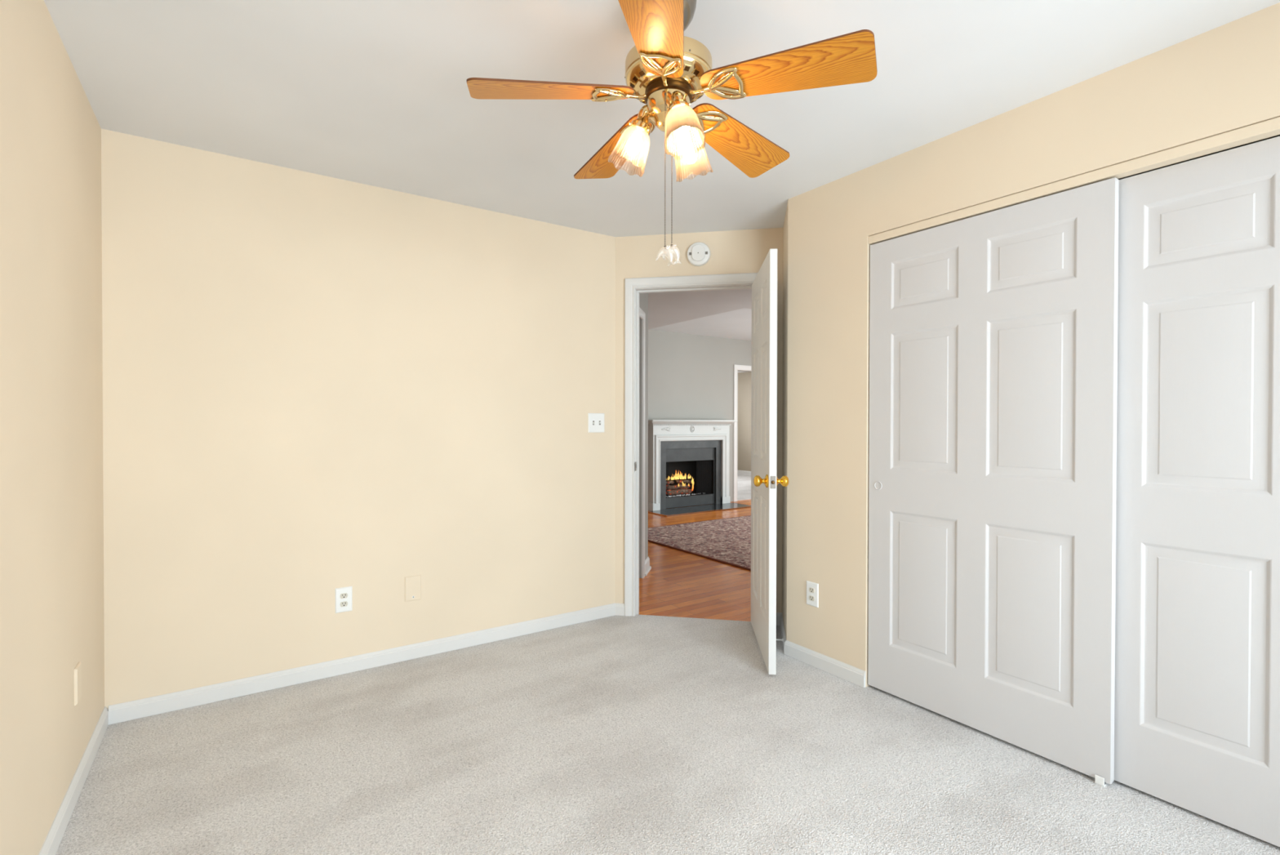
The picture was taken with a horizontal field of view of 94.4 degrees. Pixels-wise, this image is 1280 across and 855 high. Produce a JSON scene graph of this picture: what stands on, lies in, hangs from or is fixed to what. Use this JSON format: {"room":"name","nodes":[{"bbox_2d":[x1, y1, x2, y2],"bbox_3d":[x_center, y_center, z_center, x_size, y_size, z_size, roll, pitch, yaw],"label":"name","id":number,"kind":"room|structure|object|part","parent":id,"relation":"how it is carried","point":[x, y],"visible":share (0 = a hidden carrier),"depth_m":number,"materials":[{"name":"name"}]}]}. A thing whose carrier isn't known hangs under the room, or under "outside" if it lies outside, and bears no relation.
{"room":"empty bedroom","nodes":[
{"label":"empty bedroom","id":0,"kind":"room"},
{"bbox_2d":[0,0,104,854],"bbox_3d":[-0.930,0.026,0.478,0.120,2.452,4.883,0,1,-35],"label":"wall","id":1,"kind":"structure","parent":0,"point":[51,492],"depth_m":1.67,"materials":[{"name":"beige paint"}]},
{"bbox_2d":[38,706,108,854],"bbox_3d":[-0.877,1.201,0.526,0.013,0.075,4.643,0,1,-35],"label":"baseboard","id":2,"kind":"structure","parent":1,"relation":"attached to","point":[52,841],"depth_m":1.92,"materials":[{"name":"white paint"}]},
{"bbox_2d":[74,661,81,705],"bbox_3d":[-1.898,0.864,2.001,0.008,0.122,0.074,0,1,-35],"label":"wall plate","id":3,"kind":"object","parent":1,"relation":"attached to","point":[77,669],"visible":1,"depth_m":1.98,"materials":[{"name":"paint"}]},
{"bbox_2d":[101,128,615,709],"bbox_3d":[-1.201,0.003,3.183,2.504,2.452,0.120,0,1,-35],"label":"wall","id":4,"kind":"structure","parent":0,"point":[314,385],"depth_m":2.89,"materials":[{"name":"beige paint"}]},
{"bbox_2d":[335,586,352,613],"bbox_3d":[-1.465,0.853,2.931,0.076,0.122,0.008,0,1,-35],"label":"wall outlet","id":5,"kind":"object","parent":4,"relation":"attached to","point":[344,602],"visible":1,"depth_m":2.93,"materials":[{"name":"white plastic"}]},
{"bbox_2d":[340,600,347,606],"bbox_3d":[-1.464,0.873,2.930,0.034,0.024,0.004,0,1,-35],"label":"receptacle","id":6,"kind":"object","parent":5,"relation":"attached to","point":[343,603],"depth_m":2.93,"materials":[{"name":"beige plastic"}]},
{"bbox_2d":[340,592,347,598],"bbox_3d":[-1.464,0.832,2.929,0.034,0.024,0.004,0,1,-35],"label":"receptacle","id":7,"kind":"object","parent":5,"relation":"attached to","point":[343,595],"depth_m":2.93,"materials":[{"name":"beige plastic"}]},
{"bbox_2d":[108,603,624,724],"bbox_3d":[-1.141,1.179,3.129,2.507,0.075,0.055,0,1,-35],"label":"baseboard","id":8,"kind":"structure","parent":4,"relation":"attached to","point":[149,706],"depth_m":2.91,"materials":[{"name":"white paint"}]},
{"bbox_2d":[404,574,421,601],"bbox_3d":[-1.194,0.847,3.119,0.084,0.130,0.007,0,1,-35],"label":"wall plate","id":9,"kind":"object","parent":4,"relation":"attached to","point":[413,583],"visible":1,"depth_m":3.12,"materials":[{"name":"paint"}]},
{"bbox_2d":[587,413,604,432],"bbox_3d":[-0.271,-0.029,3.740,0.118,0.122,0.018,0,1,-35],"label":"light switch","id":10,"kind":"object","parent":4,"relation":"attached to","point":[595,420],"visible":1,"depth_m":3.74,"materials":[{"name":"white plastic"}]},
{"bbox_2d":[639,293,648,577],"bbox_3d":[-0.094,-0.007,4.520,0.120,2.452,1.150,0,0,10],"label":"wall","id":11,"kind":"structure","parent":0,"point":[643,297],"depth_m":4.93,"materials":[{"name":"grey paint"}]},
{"bbox_2d":[639,306,645,577],"bbox_3d":[-0.046,0.144,4.403,0.018,2.152,0.885,0,0,10],"label":"door frame","id":12,"kind":"structure","parent":11,"relation":"attached to","point":[642,313],"depth_m":4.79,"materials":[{"name":"white paint"}]},
{"bbox_2d":[644,556,651,576],"bbox_3d":[0.012,1.162,4.987,0.126,0.107,0.265,0,0,10],"label":"baseboard","id":13,"kind":"structure","parent":11,"relation":"attached to","point":[647,567],"depth_m":4.97,"materials":[{"name":"white paint"}]},
{"bbox_2d":[44,0,1279,328],"bbox_3d":[2.024,-1.381,4.721,9.900,0.300,8.600,0,1,-35],"label":"ceiling","id":14,"kind":"structure","parent":0,"point":[376,93],"depth_m":2.10,"materials":[{"name":"white paint"}]},
{"bbox_2d":[466,0,877,248],"bbox_3d":[0.078,-0.822,1.674,1.051,0.773,1.039,0,1,-35],"label":"ceiling fan","id":15,"kind":"object","parent":14,"relation":"hanging from","point":[667,70],"visible":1,"depth_m":1.57,"materials":[{"name":"brown wood"}]},
{"bbox_3d":[-0.235,-0.906,1.594,0.439,0.006,0.158,-4,14,-10],"label":"blade","id":16,"kind":"part","parent":15,"relation":"part of","materials":[{"name":"brown wood"}]},
{"bbox_3d":[-0.070,-0.908,1.931,0.158,0.006,0.439,-14,3,-28],"label":"blade","id":17,"kind":"part","parent":15,"relation":"part of","materials":[{"name":"brown wood"}]},
{"bbox_3d":[-0.021,-0.787,1.671,0.112,0.109,0.112,23,5,11],"label":"lamp shade","id":18,"kind":"part","parent":15,"relation":"part of","materials":[{"name":"white glass"}]},
{"bbox_3d":[-0.014,-0.803,1.670,0.041,0.070,0.041,23,5,11],"label":"bulb","id":19,"kind":"part","parent":15,"relation":"part of","materials":[{"name":"white glass"}]},
{"bbox_2d":[628,115,651,134],"bbox_3d":[0.008,-0.853,1.668,0.064,0.042,0.066,23,5,11],"label":"socket","id":20,"kind":"object","parent":15,"relation":"attached to","point":[641,124],"depth_m":1.64,"materials":[{"name":"gold metal"}]},
{"bbox_3d":[0.015,-0.880,1.663,0.049,0.049,0.031,0,0,12],"label":"light arm","id":21,"kind":"part","parent":15,"relation":"part of","materials":[{"name":"gold metal"}]},
{"bbox_3d":[0.034,-0.903,1.333,0.158,0.006,0.439,13,6,7],"label":"blade","id":22,"kind":"part","parent":15,"relation":"part of","materials":[{"name":"brown wood"}]},
{"bbox_3d":[0.068,-0.690,1.593,0.006,0.419,0.009,0,0,11],"label":"pull chain","id":23,"kind":"part","parent":15,"relation":"part of","materials":[{"name":"grey metal"}]},
{"bbox_3d":[0.087,-0.665,1.625,0.006,0.342,0.006,0,1,-35],"label":"pull chain","id":24,"kind":"part","parent":15,"relation":"part of","materials":[{"name":"grey metal"}]},
{"bbox_3d":[0.100,-0.879,1.586,0.031,0.049,0.049,0,1,-18],"label":"light arm","id":25,"kind":"part","parent":15,"relation":"part of","materials":[{"name":"gold metal"}]},
{"bbox_2d":[666,98,690,112],"bbox_3d":[0.099,-0.852,1.578,0.066,0.042,0.064,0,-21,-18],"label":"socket","id":26,"kind":"object","parent":15,"relation":"attached to","point":[672,104],"depth_m":1.55,"materials":[{"name":"gold metal"}]},
{"bbox_3d":[0.109,-0.802,1.559,0.041,0.070,0.041,0,-21,-18],"label":"bulb","id":27,"kind":"part","parent":15,"relation":"part of","materials":[{"name":"white glass"}]},
{"bbox_2d":[675,126,691,141],"bbox_3d":[0.131,-0.853,1.702,0.066,0.042,0.064,1,23,42],"label":"bulb","id":28,"kind":"object","parent":15,"relation":"attached to","point":[686,137],"depth_m":1.69,"materials":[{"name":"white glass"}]},
{"bbox_3d":[0.111,-0.785,1.553,0.112,0.109,0.112,0,-21,-18],"label":"lamp shade","id":29,"kind":"part","parent":15,"relation":"part of","materials":[{"name":"white glass"}]},
{"bbox_3d":[0.143,-0.803,1.721,0.041,0.070,0.041,1,23,42],"label":"bulb","id":30,"kind":"part","parent":15,"relation":"part of","materials":[{"name":"white glass"}]},
{"bbox_3d":[0.147,-0.787,1.726,0.112,0.109,0.112,1,23,42],"label":"lamp shade","id":31,"kind":"part","parent":15,"relation":"part of","materials":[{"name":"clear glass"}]},
{"bbox_3d":[0.301,-0.907,1.878,0.158,0.006,0.439,-16,-15,42],"label":"blade","id":32,"kind":"part","parent":15,"relation":"part of","materials":[{"name":"brown wood"}]},
{"bbox_3d":[0.365,-0.904,1.509,0.439,0.006,0.158,5,-10,26],"label":"blade","id":33,"kind":"part","parent":15,"relation":"part of","materials":[{"name":"brown wood"}]},
{"bbox_2d":[55,474,1279,854],"bbox_3d":[1.564,1.234,7.433,13.000,0.102,13.550,0,1,-35],"label":"floor","id":34,"kind":"structure","parent":0,"point":[637,734],"depth_m":2.14,"materials":[{"name":"beige carpet"}]},
{"bbox_2d":[648,419,737,511],"bbox_3d":[0.667,0.535,8.968,1.616,1.298,0.615,0,1,-35],"label":"fireplace","id":35,"kind":"object","parent":34,"relation":"on","point":[700,449],"visible":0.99,"depth_m":8.87,"materials":[{"name":"white paint"}]},
{"bbox_2d":[667,470,693,490],"bbox_3d":[0.621,0.804,8.930,0.557,0.336,0.164,0,1,-35],"label":"flames","id":36,"kind":"object","parent":35,"relation":"in","point":[677,476],"visible":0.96,"depth_m":8.96},
{"bbox_2d":[666,492,704,497],"bbox_3d":[0.660,1.012,8.869,0.811,0.027,0.046,0,1,-35],"label":"chips","id":37,"kind":"object","parent":35,"relation":"in","point":[703,492],"visible":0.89,"depth_m":8.84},
{"bbox_3d":[0.781,0.588,8.777,1.374,0.971,0.020,0,1,-35],"label":"moulding","id":38,"kind":"part","parent":35,"relation":"part of","materials":[{"name":"white paint"}]},
{"bbox_3d":[0.767,-0.061,8.819,1.588,0.057,0.204,0,1,-35],"label":"crown moulding","id":39,"kind":"part","parent":35,"relation":"part of","materials":[{"name":"white paint"}]},
{"bbox_2d":[648,419,737,421],"bbox_3d":[0.776,-0.101,8.806,1.616,0.023,0.235,0,1,-35],"label":"mantel shelf","id":40,"kind":"object","parent":35,"relation":"attached to","point":[648,420],"depth_m":8.66,"materials":[{"name":"white paint"}]},
{"bbox_3d":[0.562,1.015,8.974,0.540,0.041,0.234,0,1,-35],"label":"grate","id":41,"kind":"object","parent":35,"relation":"in","visible":0},
{"bbox_2d":[666,488,692,495],"bbox_3d":[0.586,0.970,8.914,0.498,0.100,0.101,0,1,-36],"label":"log","id":42,"kind":"object","parent":41,"relation":"on","point":[672,492],"visible":0.94,"depth_m":8.88,"materials":[{"name":"brown wood"}]},
{"bbox_2d":[666,484,689,489],"bbox_3d":[0.566,0.901,8.978,0.477,0.084,0.085,0,1,-35],"label":"log","id":43,"kind":"object","parent":42,"relation":"on","point":[668,486],"visible":0.82,"depth_m":8.95,"materials":[{"name":"brown wood"}]},
{"bbox_2d":[666,480,674,484],"bbox_3d":[0.434,0.827,8.887,0.065,0.065,0.259,0,1,35],"label":"log","id":44,"kind":"object","parent":43,"relation":"on","point":[669,482],"visible":0.77,"depth_m":8.88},
{"bbox_2d":[675,479,691,483],"bbox_3d":[0.665,0.826,9.045,0.260,0.065,0.066,0,0,-15],"label":"log","id":45,"kind":"object","parent":43,"relation":"on","point":[677,481],"visible":0.96,"depth_m":9.03,"materials":[{"name":"brown wood"}]},
{"bbox_2d":[648,515,751,570],"bbox_3d":[1.871,1.199,6.582,3.300,0.014,2.740,0,1,-35],"label":"area rug","id":46,"kind":"object","parent":34,"relation":"on","point":[727,540],"visible":0.14,"depth_m":6.37,"materials":[{"name":"brown carpet"}]},
{"bbox_2d":[648,502,751,516],"bbox_3d":[0.906,1.181,8.582,1.650,0.013,0.464,0,1,-35],"label":"hearth","id":47,"kind":"object","parent":34,"relation":"on","point":[695,509],"visible":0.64,"depth_m":8.53,"materials":[{"name":"stone"}]},
{"bbox_2d":[1094,774,1106,786],"bbox_3d":[1.587,1.215,2.042,0.018,0.030,0.028,0,1,-35],"label":"floor guide","id":48,"kind":"object","parent":34,"relation":"on","point":[1100,780],"visible":1,"depth_m":2.04,"materials":[{"name":"white plastic"}]},
{"bbox_2d":[614,227,782,612],"bbox_3d":[0.614,0.001,3.743,1.553,2.452,0.115,0,0,10],"label":"wall","id":49,"kind":"structure","parent":0,"point":[743,251],"depth_m":3.74,"materials":[{"name":"beige paint"}]},
{"bbox_2d":[624,272,757,616],"bbox_3d":[0.358,0.136,3.791,0.905,2.181,0.151,0,0,10],"label":"door frame","id":50,"kind":"structure","parent":49,"relation":"attached to","point":[633,286],"depth_m":3.80,"materials":[{"name":"white paint"}]},
{"bbox_2d":[751,248,788,674],"bbox_3d":[0.676,0.166,3.270,0.172,2.075,0.788,0,0,4],"label":"door","id":51,"kind":"structure","parent":50,"relation":"attached to","point":[765,481],"depth_m":3.06,"materials":[{"name":"white paint"}]},
{"bbox_3d":[0.594,0.266,2.951,0.054,0.057,0.057,0,0,4],"label":"knob","id":52,"kind":"part","parent":51,"relation":"part of","materials":[{"name":"yellow metal"}]},
{"bbox_3d":[0.648,0.267,2.886,0.025,0.060,0.003,0,0,4],"label":"latch plate","id":53,"kind":"part","parent":51,"relation":"part of","materials":[{"name":"metal"}]},
{"bbox_3d":[0.711,0.267,2.942,0.054,0.057,0.057,0,0,4],"label":"knob","id":54,"kind":"part","parent":51,"relation":"part of","materials":[{"name":"yellow metal"}]},
{"bbox_2d":[686,241,710,266],"bbox_3d":[0.365,-1.085,3.699,0.148,0.148,0.044,0,0,10],"label":"smoke detector","id":55,"kind":"object","parent":49,"relation":"attached to","point":[698,254],"visible":1,"depth_m":3.69,"materials":[{"name":"white plastic"}]},
{"bbox_2d":[648,329,751,501],"bbox_3d":[0.783,-0.193,9.025,7.070,2.752,0.120,0,1,-35],"label":"wall","id":56,"kind":"structure","parent":0,"point":[691,376],"depth_m":8.97,"materials":[{"name":"grey paint"}]},
{"bbox_2d":[733,364,751,501],"bbox_3d":[1.906,0.087,9.718,1.004,2.184,0.018,0,1,-35],"label":"door frame","id":57,"kind":"structure","parent":56,"relation":"attached to","point":[743,367],"depth_m":9.45,"materials":[{"name":"white paint"}]},
{"bbox_2d":[648,307,751,340],"bbox_3d":[2.374,-1.482,8.619,4.900,0.162,2.575,0,1,-35],"label":"ceiling","id":58,"kind":"structure","parent":0,"point":[737,323],"depth_m":8.19,"materials":[{"name":"white paint"}]},
{"bbox_2d":[737,371,751,471],"bbox_3d":[1.649,-0.068,12.167,3.720,2.452,4.070,0,1,-35],"label":"wall","id":59,"kind":"structure","parent":0,"point":[744,457],"depth_m":14.04,"materials":[{"name":"beige paint"}]},
{"bbox_2d":[737,470,751,475],"bbox_3d":[3.103,1.085,13.107,0.026,0.107,3.930,0,1,-35],"label":"baseboard","id":60,"kind":"structure","parent":59,"relation":"attached to","point":[739,472],"depth_m":14.03,"materials":[{"name":"white paint"}]},
{"bbox_2d":[782,2,1279,687],"bbox_3d":[1.907,0.018,1.908,0.401,2.452,4.018,0,1,-35],"label":"wall","id":61,"kind":"structure","parent":0,"point":[1225,77],"depth_m":2.78,"materials":[{"name":"beige paint"}]},
{"bbox_2d":[806,580,818,607],"bbox_3d":[0.883,0.855,3.040,0.008,0.122,0.076,0,1,-35],"label":"wall outlet","id":62,"kind":"object","parent":61,"relation":"attached to","point":[812,588],"visible":1,"depth_m":3.04,"materials":[{"name":"white plastic"}]},
{"bbox_2d":[808,595,814,600],"bbox_3d":[0.881,0.876,3.039,0.004,0.024,0.034,0,1,-35],"label":"receptacle","id":63,"kind":"object","parent":62,"relation":"attached to","point":[811,597],"depth_m":3.04,"materials":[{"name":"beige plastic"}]},
{"bbox_2d":[808,586,814,592],"bbox_3d":[0.881,0.835,3.038,0.004,0.024,0.034,0,1,-35],"label":"receptacle","id":64,"kind":"object","parent":62,"relation":"attached to","point":[811,589],"depth_m":3.04,"materials":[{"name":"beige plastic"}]},
{"bbox_2d":[776,612,865,687],"bbox_3d":[0.869,1.181,3.211,0.196,0.075,0.917,0,0,-12],"label":"baseboard","id":65,"kind":"structure","parent":61,"relation":"attached to","point":[845,671],"depth_m":2.98,"materials":[{"name":"white paint"}]},
{"bbox_2d":[867,177,1119,784],"bbox_3d":[1.352,0.182,2.404,0.037,2.062,0.934,0,1,-35],"label":"door","id":66,"kind":"structure","parent":61,"relation":"in","point":[993,335],"depth_m":2.29,"materials":[{"name":"grey paint"}]},
{"bbox_3d":[1.101,0.269,2.740,0.004,0.041,0.041,0,1,-35],"label":"finger pull","id":67,"kind":"part","parent":66,"relation":"part of","materials":[{"name":"grey paint"}]},
{"bbox_2d":[868,116,1279,244],"bbox_3d":[1.611,-0.870,2.030,0.050,0.035,1.839,0,1,-35],"label":"trim","id":68,"kind":"structure","parent":61,"relation":"attached to","point":[1271,127],"depth_m":2.00,"materials":[{"name":"beige paint"}]},
{"bbox_2d":[1114,136,1279,847],"bbox_3d":[1.896,0.188,1.698,0.034,2.067,0.934,0,1,-35],"label":"door","id":69,"kind":"structure","parent":61,"relation":"in","point":[1197,694],"depth_m":1.86,"materials":[{"name":"grey paint"}]},
{"bbox_2d":[1118,134,1279,179],"bbox_3d":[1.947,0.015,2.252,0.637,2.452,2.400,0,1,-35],"label":"door track","id":70,"kind":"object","parent":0,"point":[1277,135],"depth_m":2.29,"materials":[{"name":"grey metal"}]}
]}

